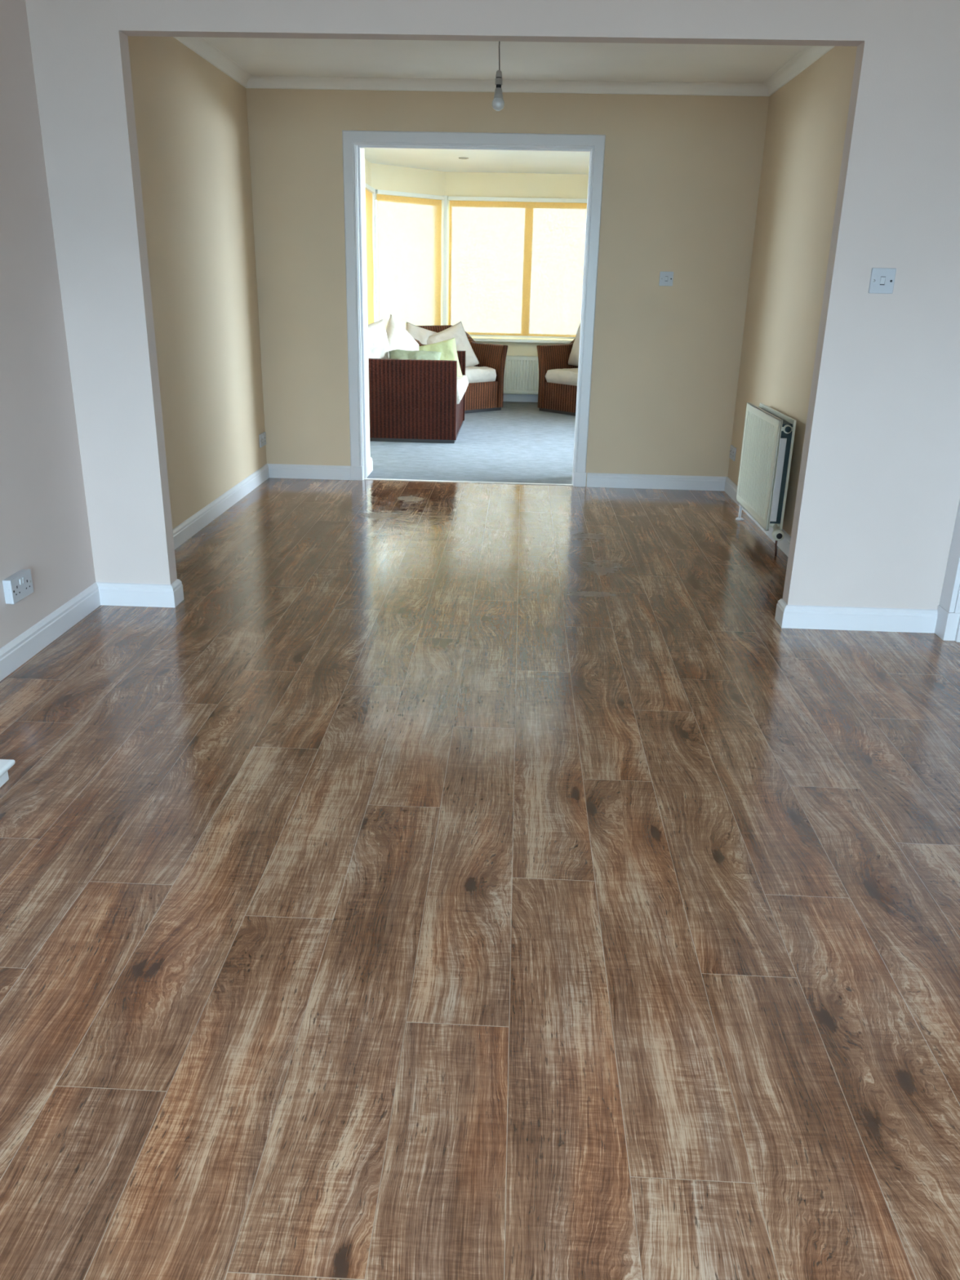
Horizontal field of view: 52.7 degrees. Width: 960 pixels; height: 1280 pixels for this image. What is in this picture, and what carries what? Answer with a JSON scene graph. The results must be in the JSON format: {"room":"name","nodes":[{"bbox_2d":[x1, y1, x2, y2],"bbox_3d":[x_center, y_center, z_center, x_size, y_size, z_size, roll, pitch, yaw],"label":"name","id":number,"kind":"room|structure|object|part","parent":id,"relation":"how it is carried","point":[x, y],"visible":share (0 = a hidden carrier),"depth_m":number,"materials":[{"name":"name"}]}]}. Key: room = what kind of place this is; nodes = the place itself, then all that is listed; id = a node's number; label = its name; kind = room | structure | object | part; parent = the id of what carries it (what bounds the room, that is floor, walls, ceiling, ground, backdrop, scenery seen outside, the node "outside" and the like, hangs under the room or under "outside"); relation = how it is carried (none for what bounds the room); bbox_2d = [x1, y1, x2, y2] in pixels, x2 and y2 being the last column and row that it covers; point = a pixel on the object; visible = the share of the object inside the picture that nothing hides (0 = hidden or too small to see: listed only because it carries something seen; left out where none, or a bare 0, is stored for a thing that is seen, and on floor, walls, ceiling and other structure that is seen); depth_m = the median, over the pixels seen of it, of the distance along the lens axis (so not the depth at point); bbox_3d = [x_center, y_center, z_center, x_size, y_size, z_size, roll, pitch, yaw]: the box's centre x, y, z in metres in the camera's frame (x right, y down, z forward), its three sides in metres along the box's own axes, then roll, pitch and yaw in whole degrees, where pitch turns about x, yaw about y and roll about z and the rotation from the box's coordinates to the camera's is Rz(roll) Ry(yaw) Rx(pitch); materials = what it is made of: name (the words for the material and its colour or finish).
{"room":"empty living room","nodes":[
{"label":"empty living room","id":0,"kind":"room"},
{"bbox_2d":[0,0,266,648],"bbox_3d":[-1.682,-0.816,2.238,0.105,2.500,8.616,2,20,2],"label":"wall","id":1,"kind":"structure","parent":0,"point":[191,116],"depth_m":4.53,"materials":[{"name":"beige paint"}]},
{"bbox_2d":[2,568,33,604],"bbox_3d":[-1.602,-0.187,3.364,0.034,0.086,0.146,2,20,2],"label":"wall socket","id":2,"kind":"object","parent":1,"relation":"attached to","point":[19,585],"visible":1,"depth_m":3.34,"materials":[{"name":"grey plastic"}]},
{"bbox_2d":[0,582,100,681],"bbox_3d":[-1.710,0.785,1.372,0.016,0.095,5.686,2,20,2],"label":"baseboard","id":3,"kind":"structure","parent":1,"relation":"attached to","point":[19,651],"depth_m":3.59,"materials":[{"name":"white wood"}]},
{"bbox_2d":[173,36,252,88],"bbox_3d":[-1.449,-2.905,4.587,0.062,0.056,2.749,2,20,2],"label":"trim","id":4,"kind":"structure","parent":1,"relation":"attached to","point":[200,46],"depth_m":5.25,"materials":[{"name":"paint"}]},
{"bbox_2d":[172,463,269,549],"bbox_3d":[-1.521,-0.698,5.403,0.016,0.095,2.749,2,20,2],"label":"baseboard","id":5,"kind":"structure","parent":1,"relation":"attached to","point":[196,522],"depth_m":5.56,"materials":[{"name":"white wood"}]},
{"bbox_2d":[258,431,266,447],"bbox_3d":[-1.462,-1.351,6.528,0.013,0.086,0.146,2,20,2],"label":"wall socket","id":6,"kind":"object","parent":1,"relation":"attached to","point":[262,437],"visible":1,"depth_m":6.51,"materials":[{"name":"grey plastic"}]},
{"bbox_2d":[360,147,370,461],"bbox_3d":[-0.789,-2.171,6.530,0.027,2.110,0.245,2,20,2],"label":"wall","id":7,"kind":"structure","parent":0,"point":[362,149],"depth_m":6.52,"materials":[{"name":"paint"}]},
{"bbox_2d":[355,145,367,479],"bbox_3d":[-0.794,-2.111,6.367,0.030,2.110,0.104,2,20,2],"label":"trim","id":8,"kind":"structure","parent":7,"relation":"attached to","point":[357,164],"depth_m":6.30,"materials":[{"name":"white wood"}]},
{"bbox_2d":[366,457,373,476],"bbox_3d":[-0.789,-1.231,6.883,0.016,0.095,0.258,2,20,2],"label":"baseboard","id":9,"kind":"structure","parent":7,"relation":"attached to","point":[369,463],"depth_m":6.88,"materials":[{"name":"white wood"}]},
{"bbox_2d":[364,158,371,186],"bbox_3d":[-1.298,-3.113,8.416,0.160,2.550,3.900,2,20,2],"label":"wall","id":10,"kind":"structure","parent":0,"point":[367,164],"depth_m":9.69,"materials":[{"name":"yellow paint"}]},
{"bbox_2d":[364,182,375,324],"bbox_3d":[-1.132,-3.735,9.623,0.050,1.451,1.105,2,20,2],"label":"roller blind","id":11,"kind":"object","parent":10,"relation":"attached to","point":[370,190],"visible":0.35,"depth_m":9.88,"materials":[{"name":"white fabric"}]},
{"bbox_2d":[372,188,377,322],"bbox_3d":[-1.132,-3.933,10.181,0.083,1.475,0.083,10,22,23],"label":"trim","id":12,"kind":"structure","parent":10,"relation":"attached to","point":[374,223],"depth_m":10.11,"materials":[{"name":"white"}]},
{"bbox_2d":[370,163,444,195],"bbox_3d":[-0.825,-3.913,10.614,0.990,2.550,0.160,-17,27,-40],"label":"wall","id":13,"kind":"structure","parent":0,"point":[383,177],"depth_m":10.19,"materials":[{"name":"yellow paint"}]},
{"bbox_2d":[375,189,444,329],"bbox_3d":[-0.750,-4.043,10.483,0.900,1.451,0.050,-17,27,-40],"label":"roller blind","id":14,"kind":"object","parent":13,"relation":"attached to","point":[409,224],"visible":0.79,"depth_m":10.45,"materials":[{"name":"white fabric"}]},
{"bbox_2d":[366,401,575,484],"bbox_3d":[0.420,-1.979,9.198,4.900,0.054,5.349,2,20,2],"label":"floor","id":15,"kind":"structure","parent":0,"point":[519,442],"depth_m":7.85,"materials":[{"name":"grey carpet"}]},
{"bbox_2d":[368,350,468,443],"bbox_3d":[-0.579,-2.309,8.732,0.899,0.846,1.338,2,20,2],"label":"wicker sofa","id":16,"kind":"object","parent":15,"relation":"on","point":[411,400],"visible":0.76,"depth_m":8.15,"materials":[{"name":"brown wicker"}]},
{"bbox_2d":[368,319,390,359],"bbox_3d":[-0.941,-2.481,8.388,0.194,0.562,0.564,13,23,28],"label":"cushion","id":17,"kind":"object","parent":16,"relation":"on","point":[378,342],"visible":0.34,"depth_m":8.33,"materials":[{"name":"white fabric"}]},
{"bbox_2d":[386,313,418,351],"bbox_3d":[-0.732,-2.606,8.811,0.213,0.688,0.695,12,23,26],"label":"cushion","id":18,"kind":"object","parent":16,"relation":"on","point":[398,338],"visible":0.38,"depth_m":8.67,"materials":[{"name":"white fabric"}]},
{"bbox_2d":[388,349,441,359],"bbox_3d":[-0.565,-2.371,8.347,0.460,0.235,0.371,1,20,-2],"label":"cushion","id":19,"kind":"object","parent":16,"relation":"on","point":[397,353],"visible":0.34,"depth_m":8.36,"materials":[{"name":"green fabric"}]},
{"bbox_2d":[418,337,462,377],"bbox_3d":[-0.404,-2.574,9.077,0.527,0.496,0.216,1,20,-2],"label":"cushion","id":20,"kind":"object","parent":16,"relation":"on","point":[447,348],"visible":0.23,"depth_m":9.04,"materials":[{"name":"green fabric"}]},
{"bbox_3d":[-0.196,-2.067,8.804,0.023,0.295,1.170,2,20,2],"label":"seat","id":21,"kind":"part","parent":16,"relation":"part of","materials":[{"name":"brown wicker"}]},
{"bbox_2d":[456,381,465,404],"bbox_3d":[-0.545,-2.177,8.470,0.805,0.166,0.580,2,20,2],"label":"seat cushion","id":22,"kind":"object","parent":16,"relation":"on","point":[460,388],"depth_m":8.25,"materials":[{"name":"white fabric"}]},
{"bbox_2d":[457,375,468,395],"bbox_3d":[-0.521,-2.377,9.014,0.805,0.167,0.580,2,20,2],"label":"seat cushion","id":23,"kind":"object","parent":16,"relation":"on","point":[464,379],"depth_m":8.91,"materials":[{"name":"white fabric"}]},
{"bbox_2d":[414,324,507,413],"bbox_3d":[-0.291,-2.917,10.397,0.846,0.846,0.813,-17,27,-40],"label":"wicker armchair","id":24,"kind":"object","parent":15,"relation":"on","point":[484,392],"visible":0.33,"depth_m":10.32,"materials":[{"name":"brown wicker"}]},
{"bbox_2d":[405,321,437,344],"bbox_3d":[-0.597,-3.086,10.281,0.576,0.553,0.231,-8,22,-24],"label":"cushion","id":25,"kind":"object","parent":24,"relation":"on","point":[420,334],"visible":0.3,"depth_m":10.18,"materials":[{"name":"white fabric"}]},
{"bbox_2d":[426,321,479,367],"bbox_3d":[-0.316,-3.072,10.316,0.648,0.615,0.216,-4,21,-14],"label":"cushion","id":26,"kind":"object","parent":24,"relation":"on","point":[457,331],"visible":0.36,"depth_m":10.27,"materials":[{"name":"white fabric"}]},
{"bbox_2d":[465,365,496,382],"bbox_3d":[-0.249,-2.850,10.371,0.580,0.166,0.665,-17,27,-40],"label":"seat cushion","id":27,"kind":"object","parent":24,"relation":"on","point":[474,374],"depth_m":10.21,"materials":[{"name":"white fabric"}]},
{"bbox_3d":[-0.036,-2.575,10.220,0.590,0.275,0.023,-17,27,-40],"label":"seat","id":28,"kind":"part","parent":24,"relation":"part of","materials":[{"name":"wicker"}]},
{"bbox_2d":[537,337,577,415],"bbox_3d":[1.184,-2.882,10.391,0.813,0.846,0.846,-17,27,-40],"label":"wicker armchair","id":29,"kind":"object","parent":15,"relation":"on","point":[557,380],"visible":0.26,"depth_m":10.33,"materials":[{"name":"brown wicker"}]},
{"bbox_3d":[0.894,-2.558,10.232,0.023,0.275,0.590,-17,27,-40],"label":"seat","id":30,"kind":"part","parent":29,"relation":"part of","materials":[{"name":"wicker"}]},
{"bbox_2d":[545,368,577,386],"bbox_3d":[1.135,-2.818,10.368,0.665,0.166,0.580,-17,27,-40],"label":"seat cushion","id":31,"kind":"object","parent":29,"relation":"on","point":[553,376],"depth_m":10.22,"materials":[{"name":"white fabric"}]},
{"bbox_2d":[568,324,580,365],"bbox_3d":[1.190,-3.144,10.371,0.220,0.511,0.550,-18,28,-42],"label":"cushion","id":32,"kind":"object","parent":29,"relation":"on","point":[573,360],"visible":0.21,"depth_m":10.44,"materials":[{"name":"white fabric"}]},
{"bbox_2d":[364,147,590,174],"bbox_3d":[0.452,-4.308,8.324,3.460,0.100,4.700,2,20,2],"label":"ceiling","id":33,"kind":"structure","parent":0,"point":[441,160],"depth_m":9.46,"materials":[{"name":"white paint"}]},
{"bbox_2d":[0,477,959,1279],"bbox_3d":[0.188,0.416,2.624,4.032,0.001,8.651,2,20,2],"label":"floor","id":34,"kind":"structure","parent":0,"point":[458,881],"depth_m":2.12,"materials":[{"name":"brown laminate"}]},
{"bbox_2d":[0,759,15,787],"bbox_3d":[-1.490,0.638,1.841,0.381,0.056,1.716,2,20,2],"label":"hearth","id":35,"kind":"object","parent":34,"relation":"on","point":[5,764],"visible":1,"depth_m":2.60,"materials":[{"name":"white stone"}]},
{"bbox_2d":[25,0,959,609],"bbox_3d":[0.370,-1.271,3.596,4.084,2.500,0.081,2,20,2],"label":"wall","id":36,"kind":"structure","parent":0,"point":[877,498],"depth_m":3.50,"materials":[{"name":"paint"}]},
{"bbox_2d":[96,578,183,607],"bbox_3d":[-1.430,-0.204,4.071,0.330,0.095,0.113,2,20,2],"label":"baseboard","id":37,"kind":"structure","parent":36,"relation":"attached to","point":[130,594],"depth_m":4.02,"materials":[{"name":"white wood"}]},
{"bbox_2d":[774,598,937,633],"bbox_3d":[1.541,-0.102,3.973,0.618,0.095,0.113,2,20,2],"label":"baseboard","id":38,"kind":"structure","parent":36,"relation":"attached to","point":[788,616],"depth_m":3.92,"materials":[{"name":"white wood"}]},
{"bbox_2d":[868,267,896,293],"bbox_3d":[1.451,-1.294,3.490,0.086,0.086,0.011,2,20,2],"label":"light switch","id":39,"kind":"object","parent":36,"relation":"attached to","point":[882,279],"visible":1,"depth_m":3.49,"materials":[{"name":"grey plastic"}]},
{"bbox_2d":[934,604,959,642],"bbox_3d":[1.894,-0.065,3.865,0.105,0.115,0.118,2,20,2],"label":"trim","id":40,"kind":"structure","parent":36,"relation":"attached to","point":[948,624],"depth_m":3.83,"materials":[{"name":"white wood"}]},
{"bbox_2d":[939,499,959,612],"bbox_3d":[1.879,-1.083,3.503,0.021,2.045,0.096,2,20,2],"label":"trim","id":41,"kind":"structure","parent":36,"relation":"attached to","point":[951,584],"depth_m":3.79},
{"bbox_2d":[954,584,959,613],"bbox_3d":[1.926,-1.069,3.497,0.075,2.025,0.112,2,20,2],"label":"trim","id":42,"kind":"structure","parent":36,"relation":"attached to","point":[957,610],"depth_m":3.79,"materials":[{"name":"white wood"}]},
{"bbox_2d":[203,37,807,83],"bbox_3d":[0.097,-2.935,4.506,3.354,0.120,2.749,2,20,2],"label":"ceiling","id":43,"kind":"structure","parent":0,"point":[284,57],"depth_m":5.24,"materials":[{"name":"paint"}]},
{"bbox_2d":[492,41,504,111],"bbox_3d":[0.090,-2.692,4.551,0.100,0.366,0.100,2,20,2],"label":"pendant light","id":44,"kind":"object","parent":43,"relation":"hanging from","point":[498,103],"visible":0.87,"depth_m":4.57,"materials":[{"name":"glass"}]},
{"bbox_3d":[0.088,-2.590,4.589,0.045,0.044,0.045,2,20,2],"label":"bulb","id":45,"kind":"part","parent":44,"relation":"part of","materials":[{"name":"grey"}]},
{"bbox_3d":[0.087,-2.546,4.605,0.060,0.053,0.060,2,20,2],"label":"globe","id":46,"kind":"part","parent":44,"relation":"part of","materials":[{"name":"grey glass"}]},
{"bbox_2d":[245,88,768,486],"bbox_3d":[0.137,-2.305,6.385,3.354,2.500,0.344,2,20,2],"label":"wall","id":47,"kind":"structure","parent":0,"point":[682,174],"depth_m":6.14,"materials":[{"name":"beige paint"}]},
{"bbox_2d":[267,463,350,479],"bbox_3d":[-1.178,-1.159,6.675,0.587,0.095,0.016,2,20,2],"label":"baseboard","id":48,"kind":"structure","parent":47,"relation":"attached to","point":[275,470],"depth_m":6.67,"materials":[{"name":"white wood"}]},
{"bbox_2d":[342,130,362,466],"bbox_3d":[-0.826,-2.159,6.290,0.080,2.056,0.018,2,20,2],"label":"trim","id":49,"kind":"structure","parent":47,"relation":"attached to","point":[348,147],"depth_m":6.26,"materials":[{"name":"white wood"}]},
{"bbox_2d":[350,465,363,480],"bbox_3d":[-0.849,-1.148,6.661,0.084,0.098,0.021,2,20,2],"label":"trim","id":50,"kind":"structure","parent":47,"relation":"attached to","point":[356,472],"depth_m":6.65,"materials":[{"name":"white wood"}]},
{"bbox_2d":[364,478,573,485],"bbox_3d":[-0.077,-1.093,6.692,1.452,0.004,0.025,2,20,2],"label":"trim","id":51,"kind":"structure","parent":47,"relation":"attached to","point":[364,478],"depth_m":6.69,"materials":[{"name":"paint"}]},
{"bbox_2d":[342,129,604,149],"bbox_3d":[-0.042,-3.059,5.923,1.610,0.080,0.018,2,20,2],"label":"trim","id":52,"kind":"structure","parent":47,"relation":"attached to","point":[387,138],"depth_m":5.92,"materials":[{"name":"white wood"}]},
{"bbox_2d":[357,145,591,151],"bbox_3d":[-0.033,-3.041,5.992,1.452,0.014,0.032,2,20,2],"label":"trim","id":53,"kind":"structure","parent":47,"relation":"attached to","point":[358,146],"depth_m":5.98,"materials":[{"name":"white wood"}]},
{"bbox_2d":[246,75,768,96],"bbox_3d":[0.152,-3.316,5.796,3.154,0.056,0.062,2,20,2],"label":"trim","id":54,"kind":"structure","parent":47,"relation":"attached to","point":[254,82],"depth_m":5.80,"materials":[{"name":"paint"}]},
{"bbox_2d":[573,471,586,487],"bbox_3d":[0.680,-1.096,6.611,0.086,0.098,0.021,2,20,2],"label":"trim","id":55,"kind":"structure","parent":47,"relation":"attached to","point":[579,478],"depth_m":6.60,"materials":[{"name":"white wood"}]},
{"bbox_2d":[572,134,605,484],"bbox_3d":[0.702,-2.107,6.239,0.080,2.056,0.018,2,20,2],"label":"trim","id":56,"kind":"structure","parent":47,"relation":"attached to","point":[597,153],"depth_m":6.21,"materials":[{"name":"white wood"}]},
{"bbox_2d":[586,472,727,490],"bbox_3d":[1.204,-1.077,6.596,0.951,0.095,0.016,2,20,2],"label":"baseboard","id":57,"kind":"structure","parent":47,"relation":"attached to","point":[593,479],"depth_m":6.59,"materials":[{"name":"white wood"}]},
{"bbox_2d":[658,271,673,285],"bbox_3d":[1.184,-2.295,6.152,0.086,0.086,0.011,2,20,2],"label":"light switch","id":58,"kind":"object","parent":47,"relation":"attached to","point":[666,278],"visible":1,"depth_m":6.15,"materials":[{"name":"grey plastic"}]},
{"bbox_2d":[444,171,588,355],"bbox_3d":[0.526,-3.996,10.920,1.860,2.550,0.160,2,20,2],"label":"wall","id":59,"kind":"structure","parent":0,"point":[540,185],"depth_m":10.50,"materials":[{"name":"yellow paint"}]},
{"bbox_2d":[440,195,573,343],"bbox_3d":[0.504,-4.111,10.804,1.924,1.505,0.200,2,20,2],"label":"window","id":60,"kind":"structure","parent":59,"relation":"in","point":[474,338],"depth_m":10.87,"materials":[{"name":"white plastic"}]},
{"bbox_2d":[448,195,586,338],"bbox_3d":[0.525,-4.118,10.763,1.770,1.451,0.050,2,20,2],"label":"roller blind","id":61,"kind":"object","parent":60,"relation":"attached to","point":[516,264],"visible":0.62,"depth_m":10.76,"materials":[{"name":"white fabric"}]},
{"bbox_3d":[0.510,-3.411,11.034,1.880,0.034,0.150,2,20,2],"label":"sill","id":62,"kind":"part","parent":60,"relation":"part of","materials":[{"name":"white"}]},
{"bbox_2d":[502,393,537,402],"bbox_3d":[0.497,-2.817,11.261,1.860,0.095,0.016,2,20,2],"label":"baseboard","id":63,"kind":"structure","parent":59,"relation":"attached to","point":[507,397],"depth_m":11.26,"materials":[{"name":"white wood"}]},
{"bbox_2d":[503,355,538,395],"bbox_3d":[0.500,-3.041,11.119,1.240,0.420,0.088,2,20,2],"label":"radiator","id":64,"kind":"object","parent":59,"relation":"attached to","point":[521,376],"visible":0.37,"depth_m":11.08,"materials":[{"name":"white metal"}]},
{"bbox_2d":[727,45,857,536],"bbox_3d":[1.696,-1.716,4.882,0.100,2.500,2.749,2,20,2],"label":"wall","id":65,"kind":"structure","parent":0,"point":[806,120],"depth_m":5.13,"materials":[{"name":"beige paint"}]},
{"bbox_2d":[728,444,736,461],"bbox_3d":[1.672,-1.240,6.416,0.013,0.086,0.146,2,20,2],"label":"wall socket","id":66,"kind":"object","parent":65,"relation":"attached to","point":[733,450],"visible":1,"depth_m":6.39,"materials":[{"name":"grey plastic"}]},
{"bbox_2d":[724,476,791,556],"bbox_3d":[1.613,-0.590,5.300,0.016,0.095,2.749,2,20,2],"label":"baseboard","id":67,"kind":"structure","parent":65,"relation":"attached to","point":[731,488],"depth_m":5.54,"materials":[{"name":"white wood"}]},
{"bbox_2d":[735,402,796,555],"bbox_3d":[1.565,-0.893,5.268,0.130,0.686,0.886,2,20,2],"label":"radiator","id":68,"kind":"object","parent":65,"relation":"attached to","point":[768,437],"visible":1,"depth_m":5.07,"materials":[{"name":"white metal"}]},
{"bbox_3d":[1.511,-0.962,5.275,0.016,0.565,0.755,2,20,2],"label":"panel","id":69,"kind":"part","parent":68,"relation":"part of","materials":[{"name":"white metal"}]},
{"bbox_2d":[758,406,792,426],"bbox_3d":[1.552,-1.201,5.185,0.052,0.008,0.731,2,20,2],"label":"grille","id":70,"kind":"object","parent":68,"relation":"attached to","point":[768,415],"depth_m":5.04,"materials":[{"name":"white metal"}]},
{"bbox_3d":[1.583,-0.959,5.273,0.016,0.565,0.755,2,20,2],"label":"panel","id":71,"kind":"part","parent":68,"relation":"part of","materials":[{"name":"white metal"}]},
{"bbox_3d":[1.517,-0.812,4.929,0.032,0.425,0.007,2,20,2],"label":"plate","id":72,"kind":"part","parent":68,"relation":"part of","materials":[{"name":"white metal"}]},
{"bbox_3d":[1.531,-0.834,4.929,0.056,0.505,0.004,2,20,2],"label":"shadow plate","id":73,"kind":"part","parent":68,"relation":"part of","materials":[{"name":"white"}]},
{"bbox_2d":[762,45,835,96],"bbox_3d":[1.639,-2.799,4.486,0.062,0.056,2.749,2,20,2],"label":"trim","id":74,"kind":"structure","parent":65,"relation":"attached to","point":[809,55],"depth_m":5.14,"materials":[{"name":"paint"}]}
]}

